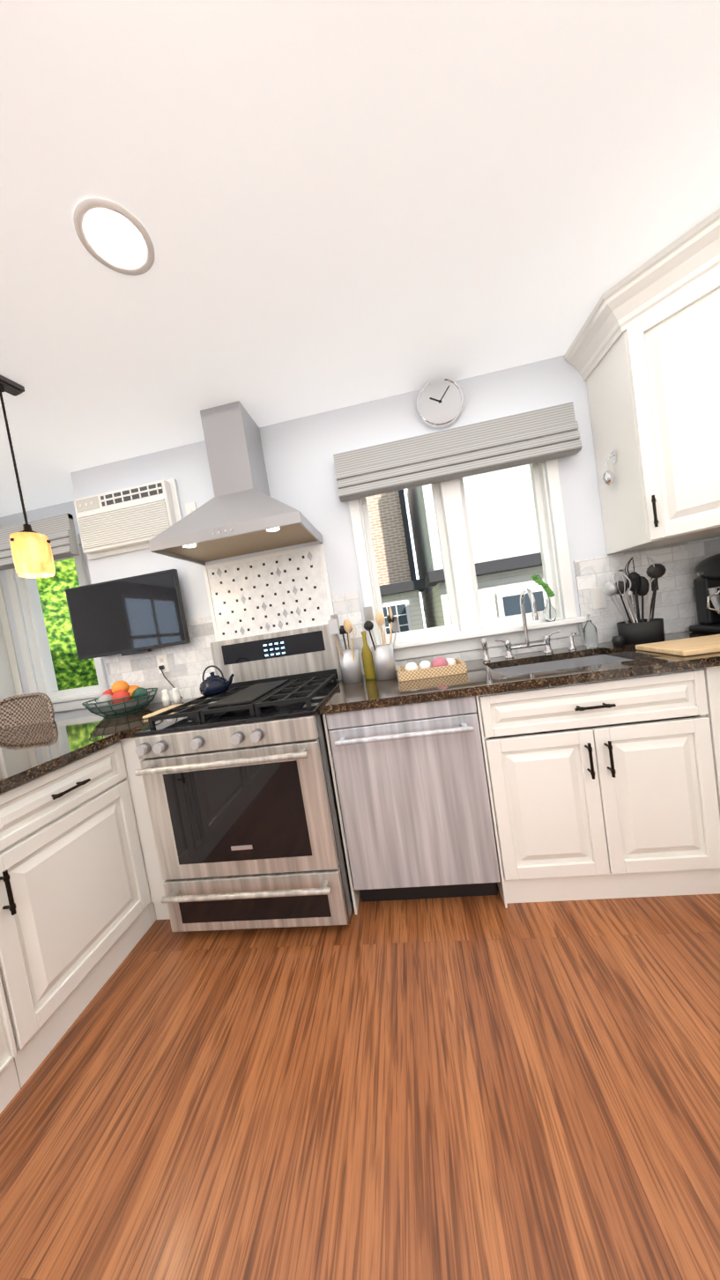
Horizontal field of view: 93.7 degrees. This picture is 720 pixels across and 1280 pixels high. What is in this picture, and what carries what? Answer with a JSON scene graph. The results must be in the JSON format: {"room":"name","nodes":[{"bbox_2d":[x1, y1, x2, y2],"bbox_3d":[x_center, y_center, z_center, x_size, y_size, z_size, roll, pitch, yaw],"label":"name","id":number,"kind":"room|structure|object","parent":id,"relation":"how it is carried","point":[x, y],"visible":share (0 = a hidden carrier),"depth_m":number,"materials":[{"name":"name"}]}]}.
{"room":"kitchen","nodes":[
{"label":"kitchen","id":0,"kind":"room"},
{"bbox_2d":[0,569,29,694],"bbox_3d":[-3.713,0.460,2.267,2.360,2.450,0.150,-10,3,-23],"label":"wall","id":1,"kind":"structure","parent":0,"point":[14,632],"depth_m":2.63,"materials":[{"name":"white paint"}]},
{"bbox_2d":[0,579,23,700],"bbox_3d":[-3.251,-0.070,2.160,1.445,1.531,0.417,-10,3,-23],"label":"upper cabinet","id":2,"kind":"object","parent":1,"relation":"attached to","point":[11,684],"visible":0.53,"depth_m":2.59,"materials":[{"name":"white wood"}]},
{"bbox_2d":[0,500,110,720],"bbox_3d":[-2.058,0.189,2.571,1.200,2.450,0.330,-8,3,7],"label":"wall","id":3,"kind":"structure","parent":0,"point":[43,513],"depth_m":2.57,"materials":[{"name":"white paint"}]},
{"bbox_2d":[5,533,108,712],"bbox_3d":[-2.312,-0.105,2.654,0.685,1.300,0.178,-8,3,7],"label":"nook window","id":4,"kind":"structure","parent":3,"relation":"in","point":[37,634],"depth_m":2.64,"materials":[{"name":"white wood"}]},
{"bbox_2d":[0,513,79,570],"bbox_3d":[-2.169,-0.607,2.149,0.758,0.255,0.067,-8,3,7],"label":"blinds","id":5,"kind":"object","parent":4,"relation":"attached to","point":[59,531],"visible":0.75,"depth_m":2.12,"materials":[{"name":"fabric"}]},
{"bbox_2d":[0,883,719,1279],"bbox_3d":[0.025,1.281,-0.359,8.500,0.060,5.800,-8,3,7],"label":"floor","id":6,"kind":"structure","parent":0,"point":[470,1088],"depth_m":0.86,"materials":[{"name":"brown wood"}]},
{"bbox_2d":[0,1079,7,1113],"bbox_3d":[-1.412,0.979,0.634,0.620,0.880,0.652,-8,3,7],"label":"base cabinet","id":7,"kind":"object","parent":6,"relation":"on","point":[3,1096],"depth_m":0.97,"materials":[{"name":"white wood"}]},
{"bbox_2d":[0,692,54,728],"bbox_3d":[-2.170,0.917,2.042,0.546,1.098,0.508,-8,3,7],"label":"wicker stool","id":8,"kind":"object","parent":6,"relation":"on","point":[26,709],"visible":0.29,"depth_m":2.24,"materials":[{"name":"brown wicker"}]},
{"bbox_2d":[0,740,156,1104],"bbox_3d":[-1.335,0.935,1.288,0.620,0.880,0.559,-8,3,7],"label":"base cabinet","id":9,"kind":"object","parent":6,"relation":"on","point":[77,916],"depth_m":1.18,"materials":[{"name":"white wood"}]},
{"bbox_2d":[0,697,210,792],"bbox_3d":[-1.756,0.553,0.944,1.552,0.035,2.567,-8,3,7],"label":"countertop","id":10,"kind":"structure","parent":9,"relation":"on","point":[29,751],"depth_m":1.47,"materials":[{"name":"stone"}]},
{"bbox_2d":[81,680,157,717],"bbox_3d":[-1.389,0.331,1.973,0.367,0.191,0.367,-8,3,7],"label":"fruit basket","id":11,"kind":"object","parent":10,"relation":"on","point":[121,698],"visible":1,"depth_m":1.89,"materials":[{"name":"green metal"}]},
{"bbox_2d":[142,703,195,718],"bbox_3d":[-0.986,0.367,1.777,0.170,0.014,0.220,-8,3,7],"label":"trivet","id":12,"kind":"object","parent":10,"relation":"on","point":[146,716],"visible":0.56,"depth_m":1.74,"materials":[{"name":"brown wood"}]},
{"bbox_2d":[161,687,181,706],"bbox_3d":[-1.114,0.335,1.991,0.102,0.097,0.044,-9,3,-13],"label":"shakers","id":13,"kind":"object","parent":10,"relation":"on","point":[166,698],"visible":1,"depth_m":1.98,"materials":[{"name":"white ceramic"}]},
{"bbox_2d":[118,737,170,919],"bbox_3d":[-0.895,0.840,1.835,0.173,0.879,0.635,-8,3,7],"label":"cabinet filler","id":14,"kind":"object","parent":6,"relation":"on","point":[155,881],"visible":0.12,"depth_m":1.52,"materials":[{"name":"white wood"}]},
{"bbox_2d":[134,623,353,932],"bbox_3d":[-0.470,0.597,1.678,0.768,1.245,0.787,-8,3,7],"label":"range","id":15,"kind":"object","parent":6,"relation":"on","point":[240,788],"visible":0.98,"depth_m":1.36,"materials":[{"name":"silver metal"}]},
{"bbox_2d":[199,665,234,695],"bbox_3d":[-0.775,0.212,1.832,0.198,0.157,0.153,-8,3,7],"label":"kettle","id":16,"kind":"object","parent":15,"relation":"on","point":[212,684],"visible":1,"depth_m":1.79,"materials":[{"name":"blue metal"}]},
{"bbox_2d":[325,695,500,902],"bbox_3d":[0.250,0.674,1.635,0.602,0.877,0.654,-8,3,7],"label":"dishwasher","id":17,"kind":"object","parent":6,"relation":"on","point":[411,783],"visible":0.88,"depth_m":1.36,"materials":[{"name":"silver metal"}]},
{"bbox_2d":[322,693,526,914],"bbox_3d":[0.284,0.665,1.686,0.685,0.880,0.635,-8,3,7],"label":"base cabinet","id":18,"kind":"object","parent":6,"relation":"on","point":[510,886],"depth_m":1.34,"materials":[{"name":"white wood"}]},
{"bbox_2d":[498,665,719,902],"bbox_3d":[0.997,0.559,1.595,0.898,0.880,0.635,-8,3,7],"label":"base cabinet","id":19,"kind":"object","parent":6,"relation":"on","point":[608,788],"depth_m":1.28,"materials":[{"name":"white wood"}]},
{"bbox_3d":[1.647,0.487,1.011,0.657,0.879,1.636,-8,3,7],"label":"base cabinet","id":20,"kind":"object","parent":6,"relation":"on","visible":0},
{"bbox_2d":[318,630,719,714],"bbox_3d":[0.914,0.109,1.564,2.120,0.035,0.662,-8,3,7],"label":"countertop","id":21,"kind":"structure","parent":20,"relation":"on","point":[480,676],"depth_m":1.31,"materials":[{"name":"stone"}]},
{"bbox_2d":[327,614,362,684],"bbox_3d":[-0.063,0.042,1.810,0.140,0.371,0.213,-8,3,7],"label":"utensil crock","id":22,"kind":"object","parent":21,"relation":"on","point":[350,666],"visible":1,"depth_m":1.75,"materials":[{"name":"white ceramic"}]},
{"bbox_2d":[361,630,375,680],"bbox_3d":[0.038,0.082,1.829,0.060,0.260,0.060,-8,3,7],"label":"oil bottle","id":23,"kind":"object","parent":21,"relation":"on","point":[367,662],"visible":0.98,"depth_m":1.81,"materials":[{"name":"yellow glass"}]},
{"bbox_2d":[362,606,399,680],"bbox_3d":[0.125,0.008,1.763,0.178,0.386,0.162,-8,3,7],"label":"utensil crock","id":24,"kind":"object","parent":21,"relation":"on","point":[383,659],"visible":1,"depth_m":1.74,"materials":[{"name":"silver metal"}]},
{"bbox_2d":[397,657,466,681],"bbox_3d":[0.349,0.131,1.695,0.320,0.081,0.200,-8,3,7],"label":"basket tray","id":25,"kind":"object","parent":21,"relation":"on","point":[438,667],"visible":1,"depth_m":1.61,"materials":[{"name":"wicker"}]},
{"bbox_2d":[480,587,576,661],"bbox_3d":[0.866,-0.089,1.726,0.478,0.354,0.187,-8,3,7],"label":"faucet","id":26,"kind":"object","parent":21,"relation":"on","point":[545,643],"visible":1,"depth_m":1.79,"materials":[{"name":"silver metal"}]},
{"bbox_2d":[492,654,631,676],"bbox_3d":[0.931,0.229,1.548,0.634,0.203,0.434,-8,3,7],"label":"sink","id":27,"kind":"object","parent":21,"relation":"in","point":[558,664],"visible":0.12,"depth_m":1.73,"materials":[{"name":"silver metal"}]},
{"bbox_2d":[582,613,598,648],"bbox_3d":[1.190,-0.050,1.748,0.060,0.176,0.060,-8,3,7],"label":"soap bottle","id":28,"kind":"object","parent":21,"relation":"on","point":[590,634],"visible":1,"depth_m":1.73,"materials":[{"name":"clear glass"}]},
{"bbox_2d":[602,556,665,646],"bbox_3d":[1.345,-0.198,1.672,0.258,0.428,0.265,-8,3,7],"label":"utensil caddy","id":29,"kind":"object","parent":21,"relation":"on","point":[623,584],"visible":1,"depth_m":1.65,"materials":[{"name":"black plastic"}]},
{"bbox_2d":[635,634,719,656],"bbox_3d":[1.451,0.007,1.349,0.485,0.022,0.265,-8,3,7],"label":"cutting board","id":30,"kind":"object","parent":21,"relation":"on","point":[700,645],"visible":1,"depth_m":1.35,"materials":[{"name":"brown wood"}]},
{"bbox_2d":[688,553,719,633],"bbox_3d":[1.716,-0.224,1.580,0.252,0.374,0.320,-8,3,7],"label":"stand mixer","id":31,"kind":"object","parent":21,"relation":"on","point":[706,588],"visible":1,"depth_m":1.65,"materials":[{"name":"black plastic"}]},
{"bbox_2d":[0,0,719,517],"bbox_3d":[-0.358,-1.192,-0.480,8.500,0.050,5.800,-8,3,7],"label":"ceiling","id":32,"kind":"structure","parent":0,"point":[331,204],"depth_m":0.98,"materials":[{"name":"white paint"}]},
{"bbox_2d":[0,374,55,577],"bbox_3d":[-1.561,-0.637,0.980,0.126,0.817,1.056,-8,3,17],"label":"pendant light","id":33,"kind":"object","parent":32,"relation":"hanging from","point":[32,554],"visible":0.98,"depth_m":1.40,"materials":[{"name":"yellow glass"}]},
{"bbox_2d":[73,197,155,275],"bbox_3d":[-0.719,-1.178,0.996,0.196,0.006,0.196,-8,3,7],"label":"recessed light","id":34,"kind":"object","parent":32,"relation":"in","point":[114,240],"visible":1,"depth_m":0.99,"materials":[{"name":"white"}]},
{"bbox_2d":[70,355,717,661],"bbox_3d":[1.325,-0.302,1.900,6.050,2.450,0.150,-8,3,7],"label":"wall","id":35,"kind":"structure","parent":0,"point":[299,462],"depth_m":1.96,"materials":[{"name":"white paint"}]},
{"bbox_2d":[73,478,182,560],"bbox_3d":[-1.432,-0.744,2.073,0.675,0.377,0.084,-8,3,7],"label":"air conditioner","id":36,"kind":"object","parent":35,"relation":"in","point":[135,518],"visible":0.81,"depth_m":2.04,"materials":[{"name":"white plastic"}]},
{"bbox_2d":[65,569,190,659],"bbox_3d":[-1.430,-0.144,2.108,0.745,0.464,0.094,-8,3,7],"label":"tv","id":37,"kind":"object","parent":35,"relation":"attached to","point":[142,613],"visible":1,"depth_m":2.06,"materials":[{"name":"black plastic"}]},
{"bbox_2d":[104,615,215,704],"bbox_3d":[-1.261,0.149,2.151,0.775,0.493,0.008,-8,3,7],"label":"tile backsplash","id":38,"kind":"structure","parent":35,"relation":"attached to","point":[188,662],"depth_m":2.14,"materials":[{"name":"tile"}]},
{"bbox_2d":[155,653,175,688],"bbox_3d":[-1.211,0.195,2.129,0.087,0.215,0.046,-8,3,7],"label":"outlet plates","id":39,"kind":"object","parent":38,"relation":"attached to","point":[161,659],"depth_m":2.14,"materials":[{"name":"white plastic"}]},
{"bbox_2d":[184,501,196,515],"bbox_3d":[-1.007,-0.789,2.040,0.069,0.068,0.046,-8,3,7],"label":"outlet plates","id":40,"kind":"object","parent":35,"relation":"attached to","point":[190,506],"depth_m":2.06,"materials":[{"name":"white plastic"}]},
{"bbox_2d":[148,400,323,565],"bbox_3d":[-0.672,-0.858,1.792,0.760,0.728,0.451,-8,3,7],"label":"range hood","id":41,"kind":"object","parent":35,"relation":"attached to","point":[242,512],"visible":1,"depth_m":1.75,"materials":[{"name":"silver metal"}]},
{"bbox_2d":[202,543,338,641],"bbox_3d":[-0.529,-0.114,2.046,0.760,0.799,0.013,-8,3,7],"label":"backsplash","id":42,"kind":"structure","parent":35,"relation":"attached to","point":[279,591],"depth_m":2.03,"materials":[{"name":"white tile"}]},
{"bbox_2d":[415,377,464,428],"bbox_3d":[0.436,-1.297,1.843,0.254,0.254,0.034,-8,3,7],"label":"round clock","id":43,"kind":"object","parent":35,"relation":"attached to","point":[440,404],"visible":0.92,"depth_m":1.83,"materials":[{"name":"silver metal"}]},
{"bbox_2d":[347,458,585,660],"bbox_3d":[0.550,-0.541,1.937,1.180,1.205,0.218,-8,3,7],"label":"window","id":44,"kind":"structure","parent":35,"relation":"in","point":[455,538],"depth_m":1.90,"materials":[{"name":"white wood"}]},
{"bbox_2d":[332,401,582,502],"bbox_3d":[0.488,-1.002,1.810,1.261,0.255,0.067,-8,3,7],"label":"blinds","id":45,"kind":"object","parent":44,"relation":"attached to","point":[547,433],"visible":1,"depth_m":1.79,"materials":[{"name":"fabric"}]},
{"bbox_2d":[530,574,556,621],"bbox_3d":[0.993,-0.228,1.830,0.110,0.263,0.064,-8,3,7],"label":"bud vase","id":46,"kind":"object","parent":44,"relation":"on","point":[549,613],"visible":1,"depth_m":1.81,"materials":[{"name":"clear glass"}]},
{"bbox_2d":[331,536,719,674],"bbox_3d":[0.912,-0.174,1.875,2.123,0.493,0.010,-8,3,7],"label":"tile backsplash","id":47,"kind":"structure","parent":35,"relation":"attached to","point":[675,610],"depth_m":1.81,"materials":[{"name":"tile"}]},
{"bbox_2d":[590,586,606,609],"bbox_3d":[1.265,-0.224,1.812,0.069,0.114,0.046,-8,3,7],"label":"outlet plates","id":48,"kind":"object","parent":47,"relation":"attached to","point":[598,601],"depth_m":1.82,"materials":[{"name":"white plastic"}]},
{"bbox_3d":[1.964,-0.363,1.120,0.183,2.450,1.240,-8,3,7],"label":"wall","id":49,"kind":"structure","parent":0,"visible":0},
{"bbox_2d":[563,207,719,554],"bbox_3d":[1.423,-0.979,1.131,0.697,1.066,1.257,-8,3,7],"label":"upper cabinet","id":50,"kind":"object","parent":49,"relation":"attached to","point":[641,355],"visible":1,"depth_m":1.22,"materials":[{"name":"white wood"}]},
{"bbox_2d":[601,449,616,486],"bbox_3d":[1.211,-0.835,1.646,0.066,0.160,0.052,-8,3,7],"label":"hook","id":51,"kind":"object","parent":50,"relation":"attached to","point":[608,478],"visible":1,"depth_m":1.64,"materials":[{"name":"silver metal"}]},
{"label":"outside","id":52,"kind":"structure","parent":0,"visible":0},
{"bbox_2d":[403,488,426,628],"bbox_3d":[-8.091,-13.224,31.354,100.000,32.000,0.001,-8,3,7],"label":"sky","id":53,"kind":"structure","parent":52,"point":[410,533],"depth_m":30.18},
{"bbox_3d":[2.734,0.212,20.624,60.000,0.100,36.540,-8,3,7],"label":"ground","id":54,"kind":"structure","parent":52,"visible":0},
{"bbox_2d":[36,557,98,690],"bbox_3d":[-5.200,-0.699,5.783,4.952,5.553,3.726,-8,3,7],"label":"tree","id":55,"kind":"object","parent":54,"relation":"on","point":[71,670],"visible":0.06,"depth_m":4.53,"materials":[{"name":"green plant"}]},
{"bbox_2d":[365,489,426,634],"bbox_3d":[0.049,-1.960,10.848,3.400,5.950,6.250,-8,3,7],"label":"house","id":56,"kind":"structure","parent":54,"relation":"on","point":[402,587],"depth_m":8.38,"materials":[{"name":"grey brick"}]},
{"bbox_2d":[406,464,546,628],"bbox_3d":[4.245,-2.286,8.368,5.650,5.550,5.350,-8,3,7],"label":"house","id":57,"kind":"structure","parent":54,"relation":"on","point":[503,530],"depth_m":6.67,"materials":[{"name":"grey"}]}
]}

